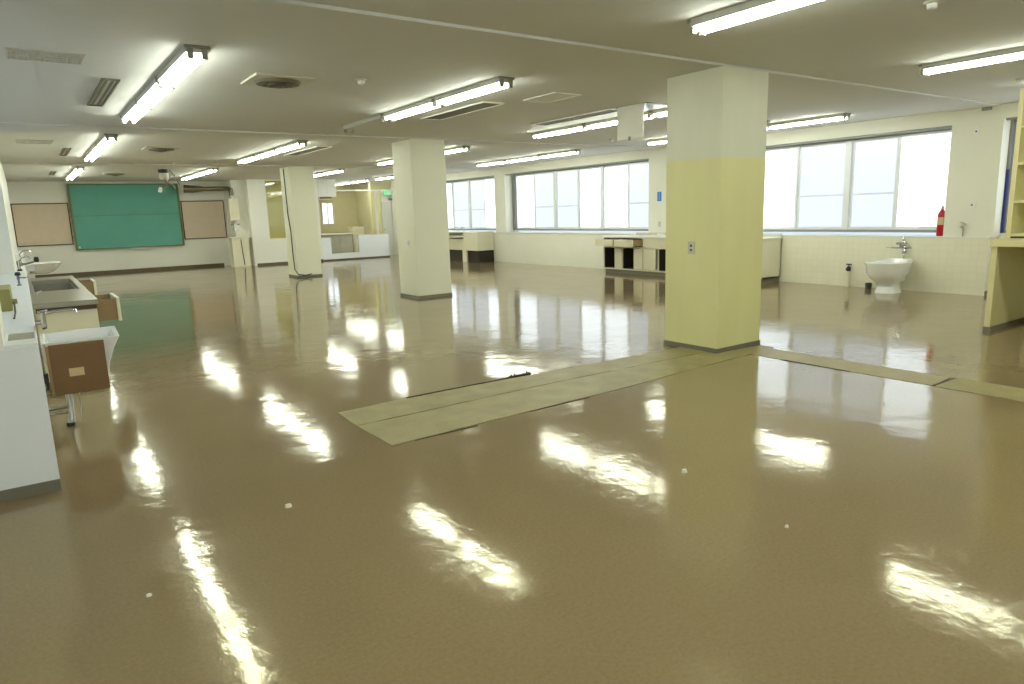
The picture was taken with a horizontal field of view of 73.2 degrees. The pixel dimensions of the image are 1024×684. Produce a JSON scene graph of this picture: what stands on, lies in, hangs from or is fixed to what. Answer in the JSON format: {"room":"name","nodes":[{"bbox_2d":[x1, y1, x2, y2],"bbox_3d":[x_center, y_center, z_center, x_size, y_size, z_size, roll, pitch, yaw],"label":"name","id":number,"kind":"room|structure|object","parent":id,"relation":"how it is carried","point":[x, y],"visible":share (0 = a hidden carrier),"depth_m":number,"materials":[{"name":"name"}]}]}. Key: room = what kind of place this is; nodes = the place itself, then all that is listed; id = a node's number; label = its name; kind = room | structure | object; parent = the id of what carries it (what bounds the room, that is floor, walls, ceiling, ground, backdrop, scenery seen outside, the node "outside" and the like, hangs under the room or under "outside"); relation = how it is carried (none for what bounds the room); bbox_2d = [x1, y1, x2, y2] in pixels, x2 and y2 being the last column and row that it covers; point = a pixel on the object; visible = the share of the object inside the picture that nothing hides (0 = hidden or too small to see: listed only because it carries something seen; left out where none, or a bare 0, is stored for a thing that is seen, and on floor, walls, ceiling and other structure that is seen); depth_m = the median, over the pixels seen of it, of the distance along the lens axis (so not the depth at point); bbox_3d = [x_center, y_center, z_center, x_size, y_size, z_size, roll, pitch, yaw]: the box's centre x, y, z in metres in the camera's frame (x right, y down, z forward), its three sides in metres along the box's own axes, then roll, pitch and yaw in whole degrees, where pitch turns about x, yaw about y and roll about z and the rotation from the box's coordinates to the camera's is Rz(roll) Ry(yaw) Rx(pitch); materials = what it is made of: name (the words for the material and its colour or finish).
{"room":"empty laboratory classroom","nodes":[
{"label":"empty laboratory classroom","id":0,"kind":"room"},
{"bbox_2d":[0,160,34,349],"bbox_3d":[-7.251,-1.244,8.286,2.188,2.835,28.450,-9,13,-34],"label":"wall","id":1,"kind":"structure","parent":0,"point":[8,245],"depth_m":9.84,"materials":[{"name":"white paint"}]},
{"bbox_2d":[0,250,37,349],"bbox_3d":[-8.836,-1.321,12.008,0.600,0.020,20.600,-9,13,-34],"label":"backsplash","id":2,"kind":"structure","parent":1,"relation":"attached to","point":[24,322],"depth_m":5.13,"materials":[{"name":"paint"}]},
{"bbox_2d":[0,284,17,318],"bbox_3d":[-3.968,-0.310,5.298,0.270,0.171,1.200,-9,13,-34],"label":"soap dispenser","id":3,"kind":"object","parent":2,"relation":"on","point":[7,301],"visible":1,"depth_m":5.36,"materials":[{"name":"green"}]},
{"bbox_2d":[18,256,38,270],"bbox_3d":[-7.280,-1.188,10.376,0.285,0.224,0.070,-9,13,-34],"label":"faucet","id":4,"kind":"object","parent":2,"relation":"on","point":[36,259],"visible":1,"depth_m":10.35,"materials":[{"name":"silver metal"}]},
{"bbox_2d":[25,261,61,277],"bbox_3d":[-7.384,-1.004,10.927,0.495,0.515,0.760,-9,13,-34],"label":"basin","id":5,"kind":"object","parent":2,"relation":"on","point":[44,267],"visible":0.82,"depth_m":10.68,"materials":[{"name":"ceramic"}]},
{"bbox_2d":[8,332,34,340],"bbox_3d":[-3.015,-0.042,4.238,0.130,0.012,0.600,-9,13,-34],"label":"trim","id":6,"kind":"structure","parent":1,"relation":"attached to","point":[30,335],"depth_m":4.15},
{"bbox_2d":[0,346,59,490],"bbox_3d":[-3.006,0.499,3.689,0.900,0.845,0.020,-9,13,-34],"label":"wall panel","id":7,"kind":"object","parent":1,"relation":"attached to","point":[27,447],"depth_m":3.86,"materials":[{"name":"white paint"}]},
{"bbox_2d":[0,479,61,502],"bbox_3d":[-2.985,0.884,3.749,0.900,0.065,0.010,-9,13,-34],"label":"baseboard","id":8,"kind":"structure","parent":1,"relation":"attached to","point":[52,485],"depth_m":3.92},
{"bbox_2d":[35,308,78,329],"bbox_3d":[-3.551,-0.183,5.374,0.306,0.156,0.061,-11,14,-40],"label":"faucet","id":9,"kind":"object","parent":1,"relation":"attached to","point":[42,313],"visible":0.93,"depth_m":5.32,"materials":[{"name":"silver metal"}]},
{"bbox_2d":[39,326,118,425],"bbox_3d":[-3.290,0.273,5.301,0.526,0.709,0.304,-9,13,-34],"label":"sink","id":10,"kind":"object","parent":1,"relation":"attached to","point":[109,334],"visible":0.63,"depth_m":5.27,"materials":[{"name":"ceramic"}]},
{"bbox_2d":[45,339,109,395],"bbox_3d":[-3.224,0.189,5.125,0.371,0.375,0.030,-9,13,-33],"label":"box","id":11,"kind":"object","parent":10,"relation":"attached to","point":[77,367],"visible":1,"depth_m":5.11,"materials":[{"name":"brown cardboard"}]},
{"bbox_2d":[39,326,118,374],"bbox_3d":[-3.288,0.121,5.282,0.504,0.404,0.297,-9,13,-34],"label":"basin","id":12,"kind":"object","parent":10,"relation":"in","point":[109,334],"depth_m":5.27,"materials":[{"name":"ceramic"}]},
{"bbox_2d":[32,0,999,111],"bbox_3d":[2.032,-2.732,7.007,12.170,0.022,0.650,-9,13,-34],"label":"ceiling beam","id":13,"kind":"structure","parent":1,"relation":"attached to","point":[282,15],"depth_m":5.28,"materials":[{"name":"paint"}]},
{"bbox_2d":[7,179,394,275],"bbox_3d":[-9.277,-4.019,23.367,12.950,2.835,1.450,-9,13,-34],"label":"wall","id":14,"kind":"structure","parent":0,"point":[264,249],"depth_m":22.73,"materials":[{"name":"white paint"}]},
{"bbox_2d":[10,203,73,246],"bbox_3d":[-14.059,-3.517,20.664,1.430,1.260,0.035,-9,13,-34],"label":"pinboard","id":15,"kind":"object","parent":14,"relation":"attached to","point":[35,224],"visible":0.93,"depth_m":20.64,"materials":[{"name":"beige fabric"}]},
{"bbox_2d":[66,184,184,250],"bbox_3d":[-12.161,-3.972,21.866,3.080,2.040,0.160,-9,13,-34],"label":"chalkboard","id":16,"kind":"object","parent":14,"relation":"attached to","point":[103,216],"visible":1,"depth_m":21.79,"materials":[{"name":"green"}]},
{"bbox_2d":[27,259,322,277],"bbox_3d":[-10.784,-2.468,22.810,8.871,0.090,1.095,-7,12,-24],"label":"baseboard","id":17,"kind":"structure","parent":14,"relation":"attached to","point":[273,263],"depth_m":22.31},
{"bbox_2d":[180,200,226,239],"bbox_3d":[-10.358,-4.115,23.208,1.350,1.260,0.035,-9,13,-34],"label":"pinboard","id":18,"kind":"object","parent":14,"relation":"attached to","point":[200,219],"visible":0.96,"depth_m":23.19,"materials":[{"name":"beige fabric"}]},
{"bbox_2d":[223,180,252,265],"bbox_3d":[-9.302,-4.026,23.410,0.440,2.835,0.950,-9,13,-34],"label":"pillar","id":19,"kind":"structure","parent":14,"relation":"attached to","point":[238,186],"depth_m":23.01,"materials":[{"name":"white paint"}]},
{"bbox_2d":[264,179,285,238],"bbox_3d":[-8.005,-4.493,23.373,0.620,1.985,0.100,-9,13,-34],"label":"window","id":20,"kind":"structure","parent":14,"relation":"in","point":[273,191],"depth_m":23.35,"materials":[{"name":"yellow glass"}]},
{"bbox_2d":[321,234,389,259],"bbox_3d":[-5.698,-3.484,25.187,2.580,0.795,0.120,-9,13,-34],"label":"wall","id":21,"kind":"structure","parent":14,"relation":"attached to","point":[368,245],"depth_m":25.34,"materials":[{"name":"white paint"}]},
{"bbox_2d":[323,255,389,260],"bbox_3d":[-5.680,-3.070,25.259,2.580,0.045,0.135,-9,13,-34],"label":"trim","id":22,"kind":"structure","parent":14,"relation":"attached to","point":[389,255],"depth_m":25.18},
{"bbox_2d":[370,181,390,189],"bbox_3d":[-5.087,-6.048,26.669,0.840,0.335,0.010,-9,13,-34],"label":"trim","id":23,"kind":"structure","parent":14,"relation":"attached to","point":[374,185],"depth_m":26.65,"materials":[{"name":"beige paint"}]},
{"bbox_2d":[368,191,393,254],"bbox_3d":[-5.081,-4.660,26.960,0.907,2.500,0.242,-8,12,-30],"label":"door","id":24,"kind":"structure","parent":14,"relation":"in","point":[384,208],"depth_m":26.86,"materials":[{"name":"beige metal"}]},
{"bbox_2d":[318,184,370,233],"bbox_3d":[-8.119,-4.738,26.989,6.100,2.835,3.250,-9,13,-34],"label":"wall","id":25,"kind":"structure","parent":0,"point":[351,208],"depth_m":29.23,"materials":[{"name":"yellow paint"}]},
{"bbox_2d":[321,202,334,224],"bbox_3d":[-7.744,-5.387,28.954,0.510,0.920,0.080,-9,13,-34],"label":"window","id":26,"kind":"structure","parent":25,"relation":"in","point":[327,208],"depth_m":28.95,"materials":[{"name":"glass"}]},
{"bbox_2d":[0,254,1023,683],"bbox_3d":[-3.479,-0.955,14.096,14.800,0.120,33.400,-9,13,-34],"label":"floor","id":27,"kind":"structure","parent":0,"point":[571,542],"depth_m":3.67,"materials":[{"name":"laminate"}]},
{"bbox_2d":[28,276,121,389],"bbox_3d":[-5.161,-0.270,8.080,0.705,0.867,3.950,-9,13,-34],"label":"sink","id":28,"kind":"object","parent":27,"relation":"on","point":[59,292],"visible":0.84,"depth_m":6.70,"materials":[{"name":"silver metal"}]},
{"bbox_2d":[28,276,97,309],"bbox_3d":[-5.250,-0.613,7.960,0.515,0.050,3.950,-9,13,-34],"label":"countertop","id":29,"kind":"structure","parent":28,"relation":"on","point":[80,296],"depth_m":6.90,"materials":[{"name":"silver metal"}]},
{"bbox_2d":[226,236,250,266],"bbox_3d":[-9.036,-2.998,22.909,0.680,0.985,0.440,-9,13,-34],"label":"stand","id":30,"kind":"object","parent":27,"relation":"on","point":[238,246],"visible":0.99,"depth_m":22.77,"materials":[{"name":"beige laminate"}]},
{"bbox_2d":[227,196,239,235],"bbox_3d":[-9.163,-4.149,22.734,0.300,1.322,0.268,-9,13,-34],"label":"water heater","id":31,"kind":"object","parent":30,"relation":"on","point":[232,204],"visible":1,"depth_m":22.61,"materials":[{"name":"white metal"}]},
{"bbox_2d":[183,185,233,195],"bbox_3d":[-9.896,-4.949,22.490,1.535,0.386,0.294,-4,11,-13],"label":"flue pipe","id":32,"kind":"object","parent":31,"relation":"attached to","point":[187,188],"visible":1,"depth_m":22.45,"materials":[{"name":"metal"}]},
{"bbox_2d":[280,166,322,277],"bbox_3d":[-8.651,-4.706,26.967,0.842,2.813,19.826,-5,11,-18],"label":"pillar","id":33,"kind":"structure","parent":27,"relation":"on","point":[299,181],"depth_m":17.89,"materials":[{"name":"paint"}]},
{"bbox_2d":[283,169,311,275],"bbox_3d":[-5.607,-3.078,17.790,0.608,2.742,0.282,2,11,18],"label":"cable","id":34,"kind":"object","parent":33,"relation":"hanging from","point":[283,169],"visible":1,"depth_m":17.90,"materials":[{"name":"grey plastic"}]},
{"bbox_2d":[321,233,354,253],"bbox_3d":[-6.860,-3.720,26.600,1.450,0.900,0.800,-9,13,-34],"label":"worktable","id":35,"kind":"object","parent":27,"relation":"on","point":[340,242],"visible":0.52,"depth_m":26.41,"materials":[{"name":"beige laminate"}]},
{"bbox_2d":[348,227,364,251],"bbox_3d":[-6.151,-3.999,27.363,0.500,1.120,0.512,-9,13,-34],"label":"storage cabinet","id":36,"kind":"object","parent":27,"relation":"on","point":[357,230],"visible":0.48,"depth_m":27.09,"materials":[{"name":"beige laminate"}]},
{"bbox_2d":[392,139,451,298],"bbox_3d":[-1.669,-2.261,12.799,0.711,2.813,0.746,-9,13,-34],"label":"pillar","id":37,"kind":"structure","parent":27,"relation":"on","point":[419,168],"depth_m":12.52,"materials":[{"name":"paint"}]},
{"bbox_2d":[449,227,493,262],"bbox_3d":[-2.041,-3.285,22.959,0.720,1.088,4.140,-9,13,-34],"label":"cabinet","id":38,"kind":"object","parent":27,"relation":"on","point":[472,246],"depth_m":21.54,"materials":[{"name":"beige laminate"}]},
{"bbox_2d":[449,231,493,232],"bbox_3d":[-1.963,-3.674,22.951,0.500,0.030,4.140,-9,13,-34],"label":"countertop","id":39,"kind":"structure","parent":38,"relation":"on","point":[449,231],"depth_m":21.66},
{"bbox_2d":[337,347,705,425],"bbox_3d":[0.320,0.326,6.308,3.882,0.006,0.462,-9,13,-34],"label":"floor panel","id":40,"kind":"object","parent":27,"relation":"on","point":[412,405],"depth_m":5.96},
{"bbox_2d":[357,345,773,445],"bbox_3d":[0.885,0.348,6.096,4.560,0.005,0.600,-9,13,-34],"label":"floor panel","id":41,"kind":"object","parent":27,"relation":"on","point":[403,429],"depth_m":5.58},
{"bbox_2d":[340,359,955,440],"bbox_3d":[1.113,0.362,5.963,5.104,0.012,1.758,-4,11,-13],"label":"trim","id":42,"kind":"structure","parent":27,"relation":"on","point":[781,359],"depth_m":5.84,"materials":[{"name":"plastic"}]},
{"bbox_2d":[595,232,782,283],"bbox_3d":[3.591,-1.950,14.921,0.900,1.084,4.450,-9,13,-34],"label":"cabinet","id":43,"kind":"object","parent":27,"relation":"on","point":[642,253],"depth_m":15.50,"materials":[{"name":"beige laminate"}]},
{"bbox_2d":[602,235,782,239],"bbox_3d":[3.696,-2.268,14.943,0.620,0.035,4.450,-9,13,-34],"label":"countertop","id":44,"kind":"structure","parent":43,"relation":"on","point":[614,236],"depth_m":15.64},
{"bbox_2d":[663,66,768,352],"bbox_3d":[2.151,-1.355,7.335,0.726,2.813,0.731,-9,13,-34],"label":"pillar","id":45,"kind":"structure","parent":27,"relation":"on","point":[717,116],"depth_m":7.07,"materials":[{"name":"paint"}]},
{"bbox_2d":[688,242,694,253],"bbox_3d":[1.869,-0.982,7.192,0.010,0.130,0.085,-9,13,-34],"label":"wall outlet","id":46,"kind":"object","parent":45,"relation":"attached to","point":[691,245],"visible":1,"depth_m":7.18,"materials":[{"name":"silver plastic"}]},
{"bbox_2d":[846,264,851,286],"bbox_3d":[5.981,-1.187,12.284,0.113,0.410,0.113,0,11,10],"label":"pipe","id":47,"kind":"object","parent":27,"relation":"on","point":[848,269],"visible":1,"depth_m":12.28,"materials":[{"name":"silver metal"}]},
{"bbox_2d":[750,348,949,384],"bbox_3d":[3.075,0.212,6.450,0.394,0.004,1.784,-9,13,-34],"label":"trim","id":48,"kind":"structure","parent":27,"relation":"on","point":[880,371],"depth_m":6.33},
{"bbox_2d":[865,236,912,293],"bbox_3d":[6.197,-1.266,11.334,0.852,0.905,0.602,-9,13,-34],"label":"sink","id":49,"kind":"object","parent":27,"relation":"on","point":[888,273],"visible":1,"depth_m":11.21,"materials":[{"name":"ceramic"}]},
{"bbox_2d":[935,378,1023,401],"bbox_3d":[4.746,0.598,4.117,0.429,0.004,4.026,-9,13,-34],"label":"trim","id":50,"kind":"structure","parent":27,"relation":"on","point":[977,387],"depth_m":5.48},
{"bbox_2d":[982,88,1023,330],"bbox_3d":[6.280,-1.376,7.156,1.060,2.660,1.875,-9,13,-34],"label":"shelf unit","id":51,"kind":"object","parent":27,"relation":"on","point":[1005,290],"visible":1,"depth_m":7.84,"materials":[{"name":"beige wood"}]},
{"bbox_2d":[0,0,1023,184],"bbox_3d":[-3.572,-3.857,13.550,14.800,0.120,33.400,-9,13,-34],"label":"ceiling","id":52,"kind":"structure","parent":0,"point":[881,43],"depth_m":6.75,"materials":[{"name":"paint"}]},
{"bbox_2d":[16,139,53,143],"bbox_3d":[-7.555,-3.168,10.912,0.490,0.008,0.550,-9,13,-34],"label":"ceiling vent","id":53,"kind":"object","parent":52,"relation":"in","point":[23,140],"visible":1,"depth_m":10.92,"materials":[{"name":"metal"}]},
{"bbox_2d":[5,47,85,64],"bbox_3d":[-3.705,-2.268,5.479,0.520,0.008,0.390,-9,13,-34],"label":"ceiling vent","id":54,"kind":"object","parent":52,"relation":"in","point":[6,48],"visible":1,"depth_m":5.46,"materials":[{"name":"grey metal"}]},
{"bbox_2d":[83,151,97,161],"bbox_3d":[-7.993,-3.524,13.113,0.180,0.095,1.370,-9,13,-34],"label":"fluorescent light","id":55,"kind":"object","parent":52,"relation":"attached to","point":[87,156],"visible":0.83,"depth_m":13.07,"materials":[{"name":"white plastic"}]},
{"bbox_2d":[89,143,105,155],"bbox_3d":[-7.187,-3.337,11.984,0.180,0.095,1.370,-9,13,-34],"label":"fluorescent light","id":56,"kind":"object","parent":52,"relation":"attached to","point":[94,149],"visible":0.82,"depth_m":11.96,"materials":[{"name":"white plastic"}]},
{"bbox_2d":[87,78,120,106],"bbox_3d":[-4.213,-2.552,7.090,0.155,0.015,1.690,-9,13,-34],"label":"ceiling vent","id":57,"kind":"object","parent":52,"relation":"in","point":[102,79],"visible":1,"depth_m":6.95,"materials":[{"name":"grey metal"}]},
{"bbox_2d":[96,134,117,148],"bbox_3d":[-6.380,-3.150,10.855,0.180,0.095,1.370,-9,13,-34],"label":"fluorescent light","id":58,"kind":"object","parent":52,"relation":"attached to","point":[106,140],"visible":1,"depth_m":10.62,"materials":[{"name":"white plastic"}]},
{"bbox_2d":[120,100,151,123],"bbox_3d":[-4.422,-2.697,8.113,0.180,0.095,1.370,-9,13,-34],"label":"fluorescent light","id":59,"kind":"object","parent":52,"relation":"attached to","point":[133,113],"visible":0.76,"depth_m":8.07,"materials":[{"name":"white plastic"}]},
{"bbox_2d":[135,76,174,108],"bbox_3d":[-3.615,-2.510,6.984,0.180,0.095,1.370,-9,13,-34],"label":"fluorescent light","id":60,"kind":"object","parent":52,"relation":"attached to","point":[152,93],"visible":0.75,"depth_m":6.92,"materials":[{"name":"white plastic"}]},
{"bbox_2d":[142,146,180,151],"bbox_3d":[-6.308,-3.456,12.406,0.560,0.072,0.560,-9,13,-34],"label":"ceiling vent","id":61,"kind":"object","parent":52,"relation":"in","point":[150,148],"visible":1,"depth_m":12.27,"materials":[{"name":"white metal"}]},
{"bbox_2d":[158,169,179,192],"bbox_3d":[-8.731,-4.088,17.515,0.526,0.576,0.260,-9,13,-34],"label":"projector","id":62,"kind":"object","parent":52,"relation":"attached to","point":[163,173],"depth_m":17.40,"materials":[{"name":"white plastic"}]},
{"bbox_2d":[156,44,209,87],"bbox_3d":[-2.809,-2.323,5.855,0.180,0.095,1.370,-9,13,-34],"label":"fluorescent light","id":63,"kind":"object","parent":52,"relation":"attached to","point":[189,56],"visible":1,"depth_m":5.66,"materials":[{"name":"white plastic"}]},
{"bbox_2d":[1,162,493,169],"bbox_3d":[-5.704,-4.524,17.838,12.170,0.022,0.650,-9,13,-34],"label":"trim","id":64,"kind":"structure","parent":52,"relation":"attached to","point":[2,163],"depth_m":16.33,"materials":[{"name":"paint"}]},
{"bbox_2d":[236,154,259,163],"bbox_3d":[-5.624,-3.906,14.742,0.180,0.095,1.370,-9,13,-34],"label":"fluorescent light","id":65,"kind":"object","parent":52,"relation":"attached to","point":[249,158],"visible":0.88,"depth_m":14.72,"materials":[{"name":"white plastic"}]},
{"bbox_2d":[254,148,280,158],"bbox_3d":[-4.818,-3.720,13.613,0.180,0.095,1.370,-9,13,-34],"label":"fluorescent light","id":66,"kind":"object","parent":52,"relation":"attached to","point":[269,152],"visible":0.89,"depth_m":13.58,"materials":[{"name":"white plastic"}]},
{"bbox_2d":[241,72,315,88],"bbox_3d":[-2.278,-2.513,6.711,0.560,0.072,0.560,-9,13,-34],"label":"ceiling vent","id":67,"kind":"object","parent":52,"relation":"in","point":[268,80],"visible":1,"depth_m":6.59,"materials":[{"name":"white metal"}]},
{"bbox_2d":[274,140,307,152],"bbox_3d":[-4.012,-3.533,12.484,0.180,0.095,1.370,-9,13,-34],"label":"fluorescent light","id":68,"kind":"object","parent":52,"relation":"attached to","point":[298,143],"visible":1,"depth_m":12.30,"materials":[{"name":"white plastic"}]},
{"bbox_2d":[284,146,331,155],"bbox_3d":[-4.103,-3.818,13.797,0.300,0.015,2.000,-9,13,-34],"label":"ceiling vent","id":69,"kind":"object","parent":52,"relation":"in","point":[315,148],"visible":1,"depth_m":13.70,"materials":[{"name":"white metal"}]},
{"bbox_2d":[317,179,335,196],"bbox_3d":[-6.614,-5.433,24.370,0.680,0.595,0.362,-9,13,-34],"label":"upper cabinet","id":70,"kind":"object","parent":52,"relation":"hanging from","point":[325,187],"visible":0.9,"depth_m":24.23,"materials":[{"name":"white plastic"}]},
{"bbox_2d":[0,122,659,150],"bbox_3d":[-1.816,-3.624,12.394,12.170,0.022,0.650,-9,13,-34],"label":"trim","id":71,"kind":"structure","parent":52,"relation":"attached to","point":[3,125],"depth_m":10.90,"materials":[{"name":"paint"}]},
{"bbox_2d":[322,169,344,174],"bbox_3d":[-5.101,-4.851,19.671,0.180,0.095,1.370,-9,13,-34],"label":"fluorescent light","id":72,"kind":"object","parent":52,"relation":"attached to","point":[334,170],"visible":0.88,"depth_m":19.50,"materials":[{"name":"white glass"}]},
{"bbox_2d":[342,114,391,132],"bbox_3d":[-2.053,-3.079,9.742,0.180,0.095,1.370,-9,13,-34],"label":"fluorescent light","id":73,"kind":"object","parent":52,"relation":"attached to","point":[378,118],"visible":0.78,"depth_m":9.70,"materials":[{"name":"white metal"}]},
{"bbox_2d":[382,98,443,120],"bbox_3d":[-1.247,-2.893,8.613,0.180,0.095,1.370,-9,13,-34],"label":"fluorescent light","id":74,"kind":"object","parent":52,"relation":"attached to","point":[428,104],"visible":0.91,"depth_m":8.53,"materials":[{"name":"white glass"}]},
{"bbox_2d":[445,145,470,153],"bbox_3d":[-1.300,-3.971,14.348,0.180,0.095,1.370,-9,13,-34],"label":"fluorescent light","id":75,"kind":"object","parent":52,"relation":"attached to","point":[459,148],"visible":0.56,"depth_m":14.00,"materials":[{"name":"white glass"}]},
{"bbox_2d":[421,101,503,119],"bbox_3d":[-0.685,-3.046,9.113,0.320,0.015,1.600,-9,13,-34],"label":"ceiling vent","id":76,"kind":"object","parent":52,"relation":"in","point":[482,105],"visible":1,"depth_m":9.03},
{"bbox_2d":[433,76,514,105],"bbox_3d":[-0.440,-2.706,7.484,0.180,0.095,1.370,-9,13,-34],"label":"fluorescent light","id":77,"kind":"object","parent":52,"relation":"attached to","point":[501,82],"visible":1,"depth_m":7.34,"materials":[{"name":"white glass"}]},
{"bbox_2d":[476,159,508,166],"bbox_3d":[-0.519,-4.731,18.252,0.180,0.095,1.370,-9,13,-34],"label":"fluorescent light","id":78,"kind":"object","parent":52,"relation":"attached to","point":[481,164],"visible":0.9,"depth_m":18.21,"materials":[{"name":"white glass"}]},
{"bbox_2d":[505,155,541,162],"bbox_3d":[0.287,-4.544,17.123,0.180,0.095,1.370,-9,13,-34],"label":"fluorescent light","id":79,"kind":"object","parent":52,"relation":"attached to","point":[531,157],"visible":0.91,"depth_m":17.05,"materials":[{"name":"white glass"}]},
{"bbox_2d":[523,92,581,102],"bbox_3d":[0.475,-2.921,8.238,0.400,0.010,0.620,-9,13,-34],"label":"ceiling hatch","id":80,"kind":"object","parent":52,"relation":"attached to","point":[554,96],"visible":1,"depth_m":8.22,"materials":[{"name":"white metal"}]},
{"bbox_2d":[538,149,580,158],"bbox_3d":[1.094,-4.358,15.994,0.180,0.095,1.370,-9,13,-34],"label":"fluorescent light","id":81,"kind":"object","parent":52,"relation":"attached to","point":[574,151],"visible":1,"depth_m":15.86,"materials":[{"name":"white glass"}]},
{"bbox_2d":[531,123,589,138],"bbox_3d":[0.791,-3.487,11.421,0.180,0.095,1.370,-9,13,-34],"label":"fluorescent light","id":82,"kind":"object","parent":52,"relation":"attached to","point":[578,127],"visible":0.85,"depth_m":11.34,"materials":[{"name":"white glass"}]},
{"bbox_2d":[531,108,616,125],"bbox_3d":[0.933,-3.284,10.105,0.300,0.015,1.800,-9,13,-34],"label":"ceiling vent","id":83,"kind":"object","parent":52,"relation":"in","point":[610,110],"visible":0.81,"depth_m":10.06,"materials":[{"name":"white metal"}]},
{"bbox_2d":[584,117,616,129],"bbox_3d":[1.340,-3.272,10.187,0.680,0.095,1.213,-9,13,-34],"label":"fluorescent light","id":84,"kind":"object","parent":52,"relation":"attached to","point":[592,125],"depth_m":10.52,"materials":[{"name":"white glass"}]},
{"bbox_2d":[616,102,666,140],"bbox_3d":[1.777,-2.930,9.254,0.550,0.450,0.540,-9,13,-34],"label":"ceiling hatch","id":85,"kind":"object","parent":52,"relation":"hanging from","point":[630,119],"visible":0.94,"depth_m":9.10,"materials":[{"name":"white paint"}]},
{"bbox_2d":[646,138,666,145],"bbox_3d":[3.169,-3.941,13.428,0.180,0.095,1.370,-9,13,-34],"label":"fluorescent light","id":86,"kind":"object","parent":52,"relation":"attached to","point":[661,140],"visible":0.42,"depth_m":13.73,"materials":[{"name":"white glass"}]},
{"bbox_2d":[650,108,666,117],"bbox_3d":[2.404,-3.113,9.163,0.180,0.095,1.370,-9,13,-34],"label":"fluorescent light","id":87,"kind":"object","parent":52,"relation":"attached to","point":[662,112],"visible":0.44,"depth_m":9.57,"materials":[{"name":"white glass"}]},
{"bbox_2d":[687,0,821,35],"bbox_3d":[1.748,-2.222,4.539,0.180,0.095,1.370,-9,13,-34],"label":"fluorescent light","id":88,"kind":"object","parent":52,"relation":"attached to","point":[754,9],"visible":1,"depth_m":4.72,"materials":[{"name":"white glass"}]},
{"bbox_2d":[767,113,851,129],"bbox_3d":[4.782,-3.568,11.170,0.180,0.095,1.370,-9,13,-34],"label":"fluorescent light","id":89,"kind":"object","parent":52,"relation":"attached to","point":[842,116],"visible":0.97,"depth_m":11.07,"materials":[{"name":"white glass"}]},
{"bbox_2d":[923,0,941,9],"bbox_3d":[2.890,-2.317,4.743,0.110,0.055,0.110,-9,13,-34],"label":"smoke detector","id":90,"kind":"object","parent":52,"relation":"attached to","point":[930,4],"visible":1,"depth_m":4.72,"materials":[{"name":"white plastic"}]},
{"bbox_2d":[919,46,1023,75],"bbox_3d":[4.591,-2.681,6.493,0.180,0.095,1.370,-9,13,-34],"label":"fluorescent light","id":91,"kind":"object","parent":52,"relation":"attached to","point":[1015,53],"visible":1,"depth_m":6.62,"materials":[{"name":"white glass"}]},
{"bbox_2d":[390,102,1018,290],"bbox_3d":[3.609,-3.032,15.932,0.510,2.835,28.750,-9,13,-34],"label":"wall","id":92,"kind":"structure","parent":0,"point":[977,164],"depth_m":12.06,"materials":[{"name":"paint"}]},
{"bbox_2d":[446,177,495,229],"bbox_3d":[-1.980,-4.702,23.767,0.100,1.670,5.930,-9,13,-34],"label":"window","id":93,"kind":"structure","parent":92,"relation":"in","point":[470,202],"depth_m":22.83,"materials":[{"name":"glass"}]},
{"bbox_2d":[511,174,514,229],"bbox_3d":[0.079,-4.225,20.883,0.100,1.670,0.120,-9,13,-34],"label":"trim","id":94,"kind":"structure","parent":92,"relation":"attached to","point":[512,176],"depth_m":20.85,"materials":[{"name":"metal"}]},
{"bbox_2d":[514,160,648,230],"bbox_3d":[1.770,-3.834,18.516,0.100,1.670,5.750,-9,13,-34],"label":"window","id":95,"kind":"structure","parent":92,"relation":"in","point":[607,197],"depth_m":18.26,"materials":[{"name":"glass"}]},
{"bbox_2d":[393,231,997,237],"bbox_3d":[1.402,-2.995,18.938,0.310,0.020,20.770,-9,13,-34],"label":"trim","id":96,"kind":"structure","parent":92,"relation":"attached to","point":[393,231],"depth_m":12.50,"materials":[{"name":"paint"}]},
{"bbox_2d":[936,204,944,235],"bbox_3d":[6.869,-1.955,11.046,0.174,0.512,0.132,-9,13,-34],"label":"fire extinguisher","id":97,"kind":"object","parent":96,"relation":"on","point":[940,218],"visible":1,"depth_m":11.02,"materials":[{"name":"red paint"}]},
{"bbox_2d":[636,232,781,236],"bbox_3d":[4.088,-2.321,14.886,0.030,0.065,3.880,-9,13,-34],"label":"backsplash","id":98,"kind":"structure","parent":92,"relation":"attached to","point":[637,233],"depth_m":13.59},
{"bbox_2d":[446,117,1017,181],"bbox_3d":[3.208,-4.211,15.854,0.040,0.055,24.800,-9,13,-34],"label":"trim","id":99,"kind":"structure","parent":92,"relation":"attached to","point":[1011,118],"depth_m":12.59,"materials":[{"name":"metal"}]},
{"bbox_2d":[763,128,951,232],"bbox_3d":[5.500,-2.965,13.295,0.100,1.660,5.600,-9,13,-34],"label":"window","id":100,"kind":"structure","parent":92,"relation":"in","point":[893,182],"depth_m":12.30,"materials":[{"name":"glass"}]},
{"bbox_2d":[779,236,988,295],"bbox_3d":[5.978,-1.449,12.393,0.012,0.885,4.510,-9,13,-34],"label":"wall panel","id":101,"kind":"object","parent":92,"relation":"attached to","point":[939,265],"depth_m":11.70,"materials":[{"name":"tile"}]},
{"bbox_2d":[1000,169,1009,232],"bbox_3d":[7.504,-2.142,10.502,0.040,0.950,0.035,-9,13,-34],"label":"trim","id":102,"kind":"structure","parent":92,"relation":"attached to","point":[1007,170],"depth_m":10.49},
{"bbox_2d":[1004,119,1016,232],"bbox_3d":[9.110,-2.148,8.290,0.100,1.680,5.450,-9,13,-34],"label":"window","id":103,"kind":"structure","parent":92,"relation":"in","point":[1015,123],"depth_m":10.43,"materials":[{"name":"glass"}]},
{"bbox_2d":[1006,119,1014,168],"bbox_3d":[7.478,-2.967,10.346,0.040,0.730,0.035,-9,13,-34],"label":"trim","id":104,"kind":"structure","parent":92,"relation":"attached to","point":[1012,121],"depth_m":10.33,"materials":[{"name":"metal"}]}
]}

